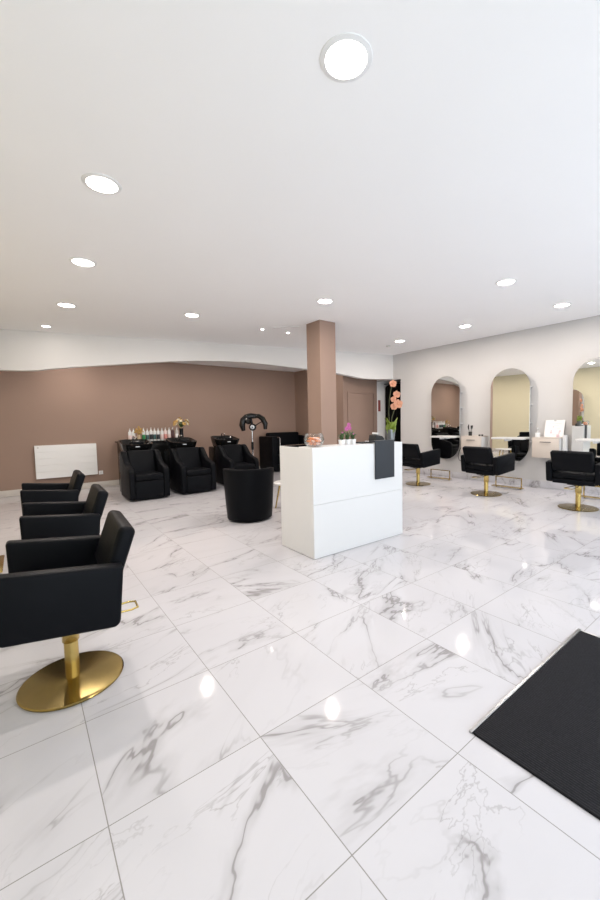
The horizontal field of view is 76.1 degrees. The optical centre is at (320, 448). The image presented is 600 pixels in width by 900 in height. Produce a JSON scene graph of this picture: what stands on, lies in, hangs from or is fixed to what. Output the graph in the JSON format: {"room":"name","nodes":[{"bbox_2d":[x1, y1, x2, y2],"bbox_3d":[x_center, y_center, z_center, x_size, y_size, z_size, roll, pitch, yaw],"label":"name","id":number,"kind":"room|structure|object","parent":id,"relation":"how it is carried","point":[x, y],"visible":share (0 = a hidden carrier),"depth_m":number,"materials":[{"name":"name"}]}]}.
{"room":"salon","nodes":[
{"label":"salon","id":0,"kind":"room"},
{"bbox_2d":[0,362,295,490],"bbox_3d":[-3.915,-0.783,9.654,7.800,3.163,0.150,-4,5,-38],"label":"wall","id":1,"kind":"structure","parent":0,"point":[99,405],"depth_m":8.96,"materials":[{"name":"brown paint"}]},
{"bbox_2d":[34,443,97,478],"bbox_3d":[-5.506,0.270,8.303,1.120,0.700,0.099,-4,5,-38],"label":"radiator","id":2,"kind":"object","parent":1,"relation":"attached to","point":[51,461],"visible":1,"depth_m":8.25,"materials":[{"name":"white metal"}]},
{"bbox_2d":[0,466,260,496],"bbox_3d":[-3.776,0.731,9.741,7.650,0.125,0.015,-4,5,-38],"label":"baseboard","id":3,"kind":"structure","parent":1,"relation":"attached to","point":[8,493],"depth_m":8.57,"materials":[{"name":"tile"}]},
{"bbox_2d":[0,329,392,379],"bbox_3d":[-2.252,-1.960,8.587,9.225,0.729,0.156,-3,4,-25],"label":"wall","id":4,"kind":"structure","parent":0,"point":[20,350],"depth_m":7.83,"materials":[{"name":"white paint"}]},
{"bbox_2d":[173,362,301,371],"bbox_3d":[-2.491,-2.234,8.867,8.940,0.213,2.720,-4,5,-38],"label":"ceiling","id":5,"kind":"structure","parent":0,"point":[225,364],"depth_m":10.40,"materials":[{"name":"white paint"}]},
{"bbox_2d":[0,470,599,899],"bbox_3d":[0.718,1.010,6.130,10.650,0.100,11.660,-4,5,-38],"label":"floor","id":6,"kind":"structure","parent":0,"point":[278,722],"depth_m":1.81,"materials":[{"name":"stone"}]},
{"bbox_2d":[0,555,4,572],"bbox_3d":[-3.241,1.083,3.814,0.110,0.225,0.600,-4,5,-38],"label":"footrest","id":7,"kind":"object","parent":6,"relation":"on","point":[1,556],"visible":1,"depth_m":3.85,"materials":[{"name":"gold metal"}]},
{"bbox_2d":[20,470,84,515],"bbox_3d":[-3.022,0.718,4.372,0.612,0.868,0.704,-4,5,-37],"label":"salon chair","id":8,"kind":"object","parent":6,"relation":"on","point":[30,492],"visible":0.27,"depth_m":4.17,"materials":[{"name":"black leather"}]},
{"bbox_2d":[19,484,108,539],"bbox_3d":[-2.114,0.781,3.217,0.612,0.868,0.704,-4,5,-36],"label":"salon chair","id":9,"kind":"object","parent":6,"relation":"on","point":[39,520],"visible":0.41,"depth_m":2.99,"materials":[{"name":"black leather"}]},
{"bbox_2d":[0,510,138,712],"bbox_3d":[-1.351,0.844,2.108,0.612,0.868,0.704,-4,5,-35],"label":"salon chair","id":10,"kind":"object","parent":6,"relation":"on","point":[65,588],"visible":1,"depth_m":1.92,"materials":[{"name":"black leather"}]},
{"bbox_2d":[115,439,167,484],"bbox_3d":[-3.980,0.331,9.028,1.400,1.030,0.790,-4,5,-38],"label":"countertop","id":11,"kind":"structure","parent":6,"relation":"on","point":[161,445],"depth_m":8.80,"materials":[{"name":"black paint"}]},
{"bbox_2d":[128,429,131,438],"bbox_3d":[-4.228,-0.287,8.467,0.071,0.287,0.074,-4,5,-38],"label":"bottle","id":12,"kind":"object","parent":11,"relation":"on","point":[129,432],"visible":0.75,"depth_m":8.44,"materials":[{"name":"white paint"}]},
{"bbox_2d":[134,426,143,438],"bbox_3d":[-4.054,-0.323,8.509,0.201,0.347,0.220,-4,5,-38],"label":"dried flowers","id":13,"kind":"object","parent":11,"relation":"on","point":[139,428],"visible":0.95,"depth_m":8.49,"materials":[{"name":"brown plant"}]},
{"bbox_2d":[149,429,152,440],"bbox_3d":[-3.878,-0.319,8.731,0.071,0.301,0.074,-4,5,-38],"label":"bottle","id":14,"kind":"object","parent":11,"relation":"on","point":[150,431],"visible":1,"depth_m":8.71,"materials":[{"name":"white paint"}]},
{"bbox_2d":[153,428,156,440],"bbox_3d":[-3.817,-0.319,8.776,0.071,0.293,0.074,-4,5,-38],"label":"bottle","id":15,"kind":"object","parent":11,"relation":"on","point":[154,431],"visible":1,"depth_m":8.75,"materials":[{"name":"white paint"}]},
{"bbox_2d":[156,429,159,440],"bbox_3d":[-3.755,-0.322,8.826,0.071,0.290,0.074,-4,5,-38],"label":"bottle","id":16,"kind":"object","parent":11,"relation":"on","point":[158,431],"visible":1,"depth_m":8.80,"materials":[{"name":"white paint"}]},
{"bbox_2d":[160,428,163,439],"bbox_3d":[-3.691,-0.325,8.882,0.071,0.286,0.074,-4,5,-38],"label":"bottle","id":17,"kind":"object","parent":11,"relation":"on","point":[161,431],"visible":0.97,"depth_m":8.86,"materials":[{"name":"white paint"}]},
{"bbox_2d":[173,417,188,436],"bbox_3d":[-3.353,-0.468,9.181,0.406,0.516,0.356,-4,5,-38],"label":"flower vase","id":18,"kind":"object","parent":11,"relation":"on","point":[180,423],"visible":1,"depth_m":9.14,"materials":[{"name":"black paint"}]},
{"bbox_2d":[118,436,169,500],"bbox_3d":[-3.599,0.347,7.616,0.704,1.179,1.420,-4,5,-38],"label":"chair","id":19,"kind":"object","parent":6,"relation":"on","point":[143,473],"visible":1,"depth_m":7.28,"materials":[{"name":"black leather"}]},
{"bbox_2d":[118,439,152,451],"bbox_3d":[-3.794,-0.018,7.830,0.580,0.318,0.583,-4,5,-38],"label":"basin","id":20,"kind":"object","parent":19,"relation":"in","point":[126,445],"depth_m":7.70,"materials":[{"name":"black ceramic"}]},
{"bbox_2d":[164,434,215,493],"bbox_3d":[-2.876,0.292,8.206,0.704,1.179,1.420,-4,5,-38],"label":"chair","id":21,"kind":"object","parent":6,"relation":"on","point":[191,470],"visible":1,"depth_m":7.87,"materials":[{"name":"black leather"}]},
{"bbox_2d":[165,437,196,448],"bbox_3d":[-3.071,-0.073,8.421,0.580,0.318,0.583,-4,5,-38],"label":"basin","id":22,"kind":"object","parent":21,"relation":"in","point":[177,442],"depth_m":8.28,"materials":[{"name":"black ceramic"}]},
{"bbox_2d":[209,432,258,484],"bbox_3d":[-2.105,0.225,8.961,0.704,1.179,1.420,-4,5,-38],"label":"chair","id":23,"kind":"object","parent":6,"relation":"on","point":[225,452],"visible":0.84,"depth_m":8.80,"materials":[{"name":"black leather"}]},
{"bbox_2d":[210,435,238,446],"bbox_3d":[-2.299,-0.140,9.176,0.580,0.318,0.583,-4,5,-38],"label":"basin","id":24,"kind":"object","parent":23,"relation":"in","point":[221,440],"depth_m":9.03,"materials":[{"name":"black ceramic"}]},
{"bbox_2d":[222,467,273,521],"bbox_3d":[-1.045,0.654,5.564,0.738,0.755,0.641,-2,4,-7],"label":"armchair","id":25,"kind":"object","parent":6,"relation":"on","point":[248,493],"visible":1,"depth_m":5.31,"materials":[{"name":"black leather"}]},
{"bbox_2d":[239,413,267,454],"bbox_3d":[-1.762,-0.092,10.020,0.732,1.651,0.587,-2,4,-18],"label":"dryer","id":26,"kind":"object","parent":6,"relation":"on","point":[247,418],"visible":0.7,"depth_m":9.86,"materials":[{"name":"black plastic"}]},
{"bbox_2d":[239,413,255,430],"bbox_3d":[-1.896,-0.674,9.894,0.444,0.467,0.234,-2,4,-18],"label":"hood","id":27,"kind":"object","parent":26,"relation":"attached to","point":[246,418],"depth_m":9.81,"materials":[{"name":"black plastic"}]},
{"bbox_2d":[255,414,267,428],"bbox_3d":[-1.564,-0.690,9.950,0.358,0.407,0.177,-1,4,1],"label":"hood","id":28,"kind":"object","parent":26,"relation":"attached to","point":[260,417],"depth_m":9.88,"materials":[{"name":"black plastic"}]},
{"bbox_2d":[274,480,280,507],"bbox_3d":[-0.496,0.759,6.270,0.544,0.432,0.544,-4,5,-38],"label":"side table","id":29,"kind":"object","parent":6,"relation":"on","point":[278,482],"visible":0.31,"depth_m":6.23,"materials":[{"name":"white paint"}]},
{"bbox_2d":[259,432,308,470],"bbox_3d":[-1.039,0.083,11.297,1.325,1.100,0.812,-4,5,-38],"label":"sofa","id":30,"kind":"object","parent":6,"relation":"on","point":[269,445],"visible":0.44,"depth_m":11.06,"materials":[{"name":"black leather"}]},
{"bbox_2d":[280,441,402,558],"bbox_3d":[0.266,0.513,4.500,1.364,1.136,0.628,-4,5,-38],"label":"reception desk","id":31,"kind":"object","parent":6,"relation":"on","point":[332,500],"depth_m":4.12,"materials":[{"name":"white paint"}]},
{"bbox_2d":[302,443,374,447],"bbox_3d":[0.354,-0.032,4.336,1.300,0.030,0.255,-4,5,-38],"label":"shelf","id":32,"kind":"object","parent":31,"relation":"attached to","point":[367,445],"depth_m":4.15,"materials":[{"name":"white paint"}]},
{"bbox_2d":[338,432,344,444],"bbox_3d":[0.230,-0.110,4.227,0.099,0.145,0.072,2,5,40],"label":"potted plant","id":33,"kind":"object","parent":31,"relation":"on","point":[341,441],"visible":1,"depth_m":4.21,"materials":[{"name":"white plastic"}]},
{"bbox_2d":[344,423,350,444],"bbox_3d":[0.299,-0.164,4.276,0.094,0.244,0.087,-1,4,-5],"label":"potted orchid","id":34,"kind":"object","parent":31,"relation":"on","point":[347,440],"visible":0.98,"depth_m":4.26,"materials":[{"name":"white plastic"}]},
{"bbox_2d":[349,431,355,443],"bbox_3d":[0.359,-0.118,4.331,0.098,0.143,0.072,2,5,40],"label":"potted plant","id":35,"kind":"object","parent":31,"relation":"on","point":[353,441],"visible":0.95,"depth_m":4.31,"materials":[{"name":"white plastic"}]},
{"bbox_2d":[369,433,383,442],"bbox_3d":[0.666,-0.130,4.590,0.164,0.118,0.110,-5,5,-44],"label":"payment terminal","id":36,"kind":"object","parent":31,"relation":"on","point":[374,436],"visible":0.79,"depth_m":4.54,"materials":[{"name":"grey plastic"}]},
{"bbox_2d":[371,439,393,479],"bbox_3d":[0.716,0.126,4.469,0.320,0.441,0.092,-4,5,-38],"label":"board","id":37,"kind":"object","parent":31,"relation":"hanging from","point":[384,449],"visible":1,"depth_m":4.42,"materials":[{"name":"grey stone"}]},
{"bbox_2d":[385,380,402,439],"bbox_3d":[0.868,-0.452,4.641,0.177,0.747,0.174,-4,5,-38],"label":"orchid plant","id":38,"kind":"object","parent":31,"relation":"on","point":[390,428],"visible":0.98,"depth_m":4.62,"materials":[{"name":"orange plant"}]},
{"bbox_2d":[402,443,439,485],"bbox_3d":[2.077,0.337,8.287,0.649,0.894,0.746,-3,5,-31],"label":"salon chair","id":39,"kind":"object","parent":6,"relation":"on","point":[412,457],"visible":0.91,"depth_m":8.07,"materials":[{"name":"black leather"}]},
{"bbox_2d":[427,469,449,479],"bbox_3d":[2.756,0.615,8.918,0.110,0.225,0.600,-4,5,-38],"label":"footrest","id":40,"kind":"object","parent":6,"relation":"on","point":[431,476],"visible":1,"depth_m":8.93,"materials":[{"name":"gold metal"}]},
{"bbox_2d":[461,446,514,496],"bbox_3d":[3.024,0.405,7.048,0.661,0.894,0.760,-4,5,-32],"label":"salon chair","id":41,"kind":"object","parent":6,"relation":"on","point":[475,460],"visible":1,"depth_m":6.86,"materials":[{"name":"black leather"}]},
{"bbox_2d":[492,476,523,489],"bbox_3d":[3.709,0.688,7.609,0.110,0.225,0.600,-4,5,-38],"label":"footrest","id":42,"kind":"object","parent":6,"relation":"on","point":[495,484],"visible":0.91,"depth_m":7.60,"materials":[{"name":"gold metal"}]},
{"bbox_2d":[469,628,599,819],"bbox_3d":[1.623,1.256,1.538,1.310,0.012,1.455,-4,5,-38],"label":"entrance mat","id":43,"kind":"object","parent":6,"relation":"on","point":[548,725],"visible":1,"depth_m":1.74,"materials":[{"name":"fabric"}]},
{"bbox_2d":[546,450,599,511],"bbox_3d":[3.906,0.474,5.820,0.655,0.894,0.753,-4,5,-35],"label":"salon chair","id":44,"kind":"object","parent":6,"relation":"on","point":[579,469],"visible":1,"depth_m":5.70,"materials":[{"name":"black leather"}]},
{"bbox_2d":[581,486,599,498],"bbox_3d":[4.663,0.756,6.377,0.110,0.225,0.600,-4,5,-38],"label":"footrest","id":45,"kind":"object","parent":6,"relation":"on","point":[583,495],"visible":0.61,"depth_m":6.50,"materials":[{"name":"gold metal"}]},
{"bbox_2d":[0,0,599,354],"bbox_3d":[0.533,-2.253,6.061,10.650,0.100,11.260,-4,5,-38],"label":"ceiling","id":46,"kind":"structure","parent":0,"point":[259,186],"depth_m":2.67,"materials":[{"name":"white paint"}]},
{"bbox_2d":[56,302,76,307],"bbox_3d":[-3.713,-2.085,5.581,0.259,0.010,0.259,-4,5,-38],"label":"recessed light","id":47,"kind":"object","parent":46,"relation":"in","point":[62,304],"visible":1,"depth_m":5.57,"materials":[{"name":"white plastic"}]},
{"bbox_2d":[58,303,74,307],"bbox_3d":[-3.713,-2.082,5.581,0.205,0.003,0.205,-4,5,-38],"label":"diffuser","id":48,"kind":"object","parent":47,"relation":"attached to","point":[68,305],"depth_m":5.57,"materials":[{"name":"white plastic"}]},
{"bbox_2d":[69,257,96,266],"bbox_3d":[-2.569,-2.005,4.129,0.259,0.010,0.259,-4,5,-38],"label":"recessed light","id":49,"kind":"object","parent":46,"relation":"in","point":[80,261],"visible":1,"depth_m":4.12,"materials":[{"name":"white plastic"}]},
{"bbox_2d":[72,259,93,265],"bbox_3d":[-2.569,-2.003,4.130,0.205,0.003,0.205,-4,5,-38],"label":"diffuser","id":50,"kind":"object","parent":49,"relation":"attached to","point":[80,262],"depth_m":4.12,"materials":[{"name":"white plastic"}]},
{"bbox_2d":[81,172,121,194],"bbox_3d":[-1.604,-1.931,2.803,0.259,0.010,0.259,-4,5,-38],"label":"recessed light","id":51,"kind":"object","parent":46,"relation":"in","point":[97,182],"visible":1,"depth_m":2.79,"materials":[{"name":"white plastic"}]},
{"bbox_2d":[86,176,117,192],"bbox_3d":[-1.604,-1.929,2.803,0.205,0.003,0.205,-4,5,-38],"label":"diffuser","id":52,"kind":"object","parent":51,"relation":"attached to","point":[100,184],"depth_m":2.79,"materials":[{"name":"white plastic"}]},
{"bbox_2d":[184,313,199,316],"bbox_3d":[-2.095,-2.159,6.214,0.259,0.010,0.259,-4,5,-38],"label":"recessed light","id":53,"kind":"object","parent":46,"relation":"in","point":[185,314],"visible":1,"depth_m":6.20,"materials":[{"name":"white plastic"}]},
{"bbox_2d":[316,298,333,303],"bbox_3d":[0.059,-2.158,5.621,0.259,0.010,0.259,-4,5,-38],"label":"recessed light","id":54,"kind":"object","parent":46,"relation":"in","point":[322,300],"visible":1,"depth_m":5.60,"materials":[{"name":"white plastic"}]},
{"bbox_2d":[318,299,331,303],"bbox_3d":[0.059,-2.156,5.621,0.205,0.003,0.205,-4,5,-38],"label":"diffuser","id":55,"kind":"object","parent":54,"relation":"attached to","point":[322,301],"depth_m":5.61,"materials":[{"name":"white plastic"}]},
{"bbox_2d":[320,32,372,82],"bbox_3d":[0.123,-1.899,1.871,0.259,0.010,0.259,-4,5,-38],"label":"recessed light","id":56,"kind":"object","parent":46,"relation":"in","point":[343,51],"visible":1,"depth_m":1.85,"materials":[{"name":"white plastic"}]},
{"bbox_2d":[325,40,366,78],"bbox_3d":[0.123,-1.896,1.871,0.205,0.003,0.205,-4,5,-38],"label":"diffuser","id":57,"kind":"object","parent":56,"relation":"attached to","point":[340,55],"depth_m":1.86,"materials":[{"name":"white plastic"}]},
{"bbox_2d":[458,324,471,327],"bbox_3d":[2.746,-2.325,7.293,0.259,0.010,0.259,-4,5,-38],"label":"recessed light","id":58,"kind":"object","parent":46,"relation":"in","point":[464,325],"visible":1,"depth_m":7.29,"materials":[{"name":"white plastic"}]},
{"bbox_2d":[495,278,516,285],"bbox_3d":[2.408,-2.158,4.976,0.259,0.010,0.259,-4,5,-38],"label":"recessed light","id":59,"kind":"object","parent":46,"relation":"in","point":[503,282],"visible":1,"depth_m":4.96,"materials":[{"name":"white plastic"}]},
{"bbox_2d":[497,280,514,284],"bbox_3d":[2.408,-2.155,4.976,0.205,0.003,0.205,-4,5,-38],"label":"diffuser","id":60,"kind":"object","parent":59,"relation":"attached to","point":[501,282],"depth_m":4.97,"materials":[{"name":"white plastic"}]},
{"bbox_2d":[552,302,571,307],"bbox_3d":[3.809,-2.258,6.045,0.259,0.010,0.259,-4,5,-38],"label":"recessed light","id":61,"kind":"object","parent":46,"relation":"in","point":[559,305],"visible":1,"depth_m":6.04,"materials":[{"name":"white plastic"}]},
{"bbox_2d":[306,320,336,445],"bbox_3d":[0.023,-0.674,7.013,0.355,3.163,0.390,-4,5,-38],"label":"column","id":62,"kind":"structure","parent":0,"point":[321,351],"depth_m":6.84,"materials":[{"name":"beige paint"}]},
{"bbox_2d":[294,370,376,443],"bbox_3d":[0.361,-0.996,11.556,1.290,3.163,2.420,-4,5,-38],"label":"wall","id":63,"kind":"structure","parent":0,"point":[344,384],"depth_m":10.79,"materials":[{"name":"beige paint"}]},
{"bbox_2d":[347,392,374,441],"bbox_3d":[1.150,-0.456,10.622,1.030,2.185,0.067,-4,5,-38],"label":"door","id":64,"kind":"structure","parent":63,"relation":"in","point":[360,405],"depth_m":10.61,"materials":[{"name":"beige paint"}]},
{"bbox_2d":[377,380,400,439],"bbox_3d":[2.123,-1.025,11.495,1.410,3.163,0.150,-4,5,-38],"label":"wall","id":65,"kind":"structure","parent":0,"point":[381,416],"depth_m":11.12,"materials":[{"name":"white paint"}]},
{"bbox_2d":[378,400,380,411],"bbox_3d":[1.678,-1.223,11.029,0.120,0.340,0.013,-4,5,-38],"label":"framed notice","id":66,"kind":"object","parent":65,"relation":"attached to","point":[379,401],"visible":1,"depth_m":11.03,"materials":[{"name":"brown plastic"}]},
{"bbox_2d":[377,315,599,481],"bbox_3d":[4.324,-0.800,7.674,0.150,3.163,8.590,-4,5,-38],"label":"wall","id":67,"kind":"structure","parent":0,"point":[551,356],"depth_m":8.15,"materials":[{"name":"white paint"}]},
{"bbox_2d":[430,376,462,458],"bbox_3d":[2.923,-0.716,9.059,0.359,1.955,0.780,-4,5,-38],"label":"mirror","id":68,"kind":"object","parent":67,"relation":"attached to","point":[445,394],"visible":0.94,"depth_m":9.05,"materials":[{"name":"white paint"}]},
{"bbox_2d":[461,435,487,452],"bbox_3d":[3.411,-0.082,8.529,0.317,0.390,0.480,-4,5,-38],"label":"drawer cabinet","id":69,"kind":"object","parent":67,"relation":"attached to","point":[474,440],"visible":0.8,"depth_m":8.41,"materials":[{"name":"white paint"}]},
{"bbox_2d":[402,467,599,494],"bbox_3d":[4.556,0.731,7.386,0.015,0.140,7.720,-4,5,-38],"label":"baseboard","id":70,"kind":"structure","parent":67,"relation":"attached to","point":[525,482],"depth_m":8.06,"materials":[{"name":"stone"}]},
{"bbox_2d":[490,368,532,462],"bbox_3d":[3.868,-0.650,7.856,0.359,1.955,0.778,-4,5,-38],"label":"mirror","id":71,"kind":"object","parent":67,"relation":"attached to","point":[510,404],"visible":0.91,"depth_m":7.82,"materials":[{"name":"white paint"}]},
{"bbox_2d":[532,437,561,457],"bbox_3d":[4.352,-0.017,7.331,0.317,0.390,0.480,-4,5,-38],"label":"drawer cabinet","id":72,"kind":"object","parent":67,"relation":"attached to","point":[542,447],"visible":0.8,"depth_m":7.25,"materials":[{"name":"white paint"}]},
{"bbox_2d":[544,420,564,436],"bbox_3d":[4.454,-0.379,7.295,0.087,0.330,0.340,-4,5,-38],"label":"print","id":73,"kind":"object","parent":72,"relation":"on","point":[552,427],"visible":0.98,"depth_m":7.29,"materials":[{"name":"white paper"}]},
{"bbox_2d":[562,435,568,450],"bbox_3d":[4.578,-0.015,7.139,0.197,0.460,0.096,-4,5,-38],"label":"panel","id":74,"kind":"object","parent":72,"relation":"attached to","point":[564,437],"visible":0.61,"depth_m":7.07,"materials":[{"name":"white paint"}]},
{"bbox_2d":[571,358,599,463],"bbox_3d":[4.819,-0.584,6.646,0.359,1.955,0.778,-4,5,-38],"label":"mirror","id":75,"kind":"object","parent":67,"relation":"attached to","point":[586,381],"visible":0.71,"depth_m":6.75,"materials":[{"name":"white paint"}]},
{"bbox_3d":[2.657,-0.996,10.936,1.260,3.163,1.390,-4,5,-38],"label":"wall","id":76,"kind":"structure","parent":0,"visible":0},
{"bbox_2d":[384,382,400,441],"bbox_3d":[2.228,-0.627,10.739,0.070,2.431,1.180,-4,5,-38],"label":"curtain","id":77,"kind":"object","parent":76,"relation":"hanging from","point":[397,413],"visible":0.23,"depth_m":10.89,"materials":[{"name":"black fabric"}]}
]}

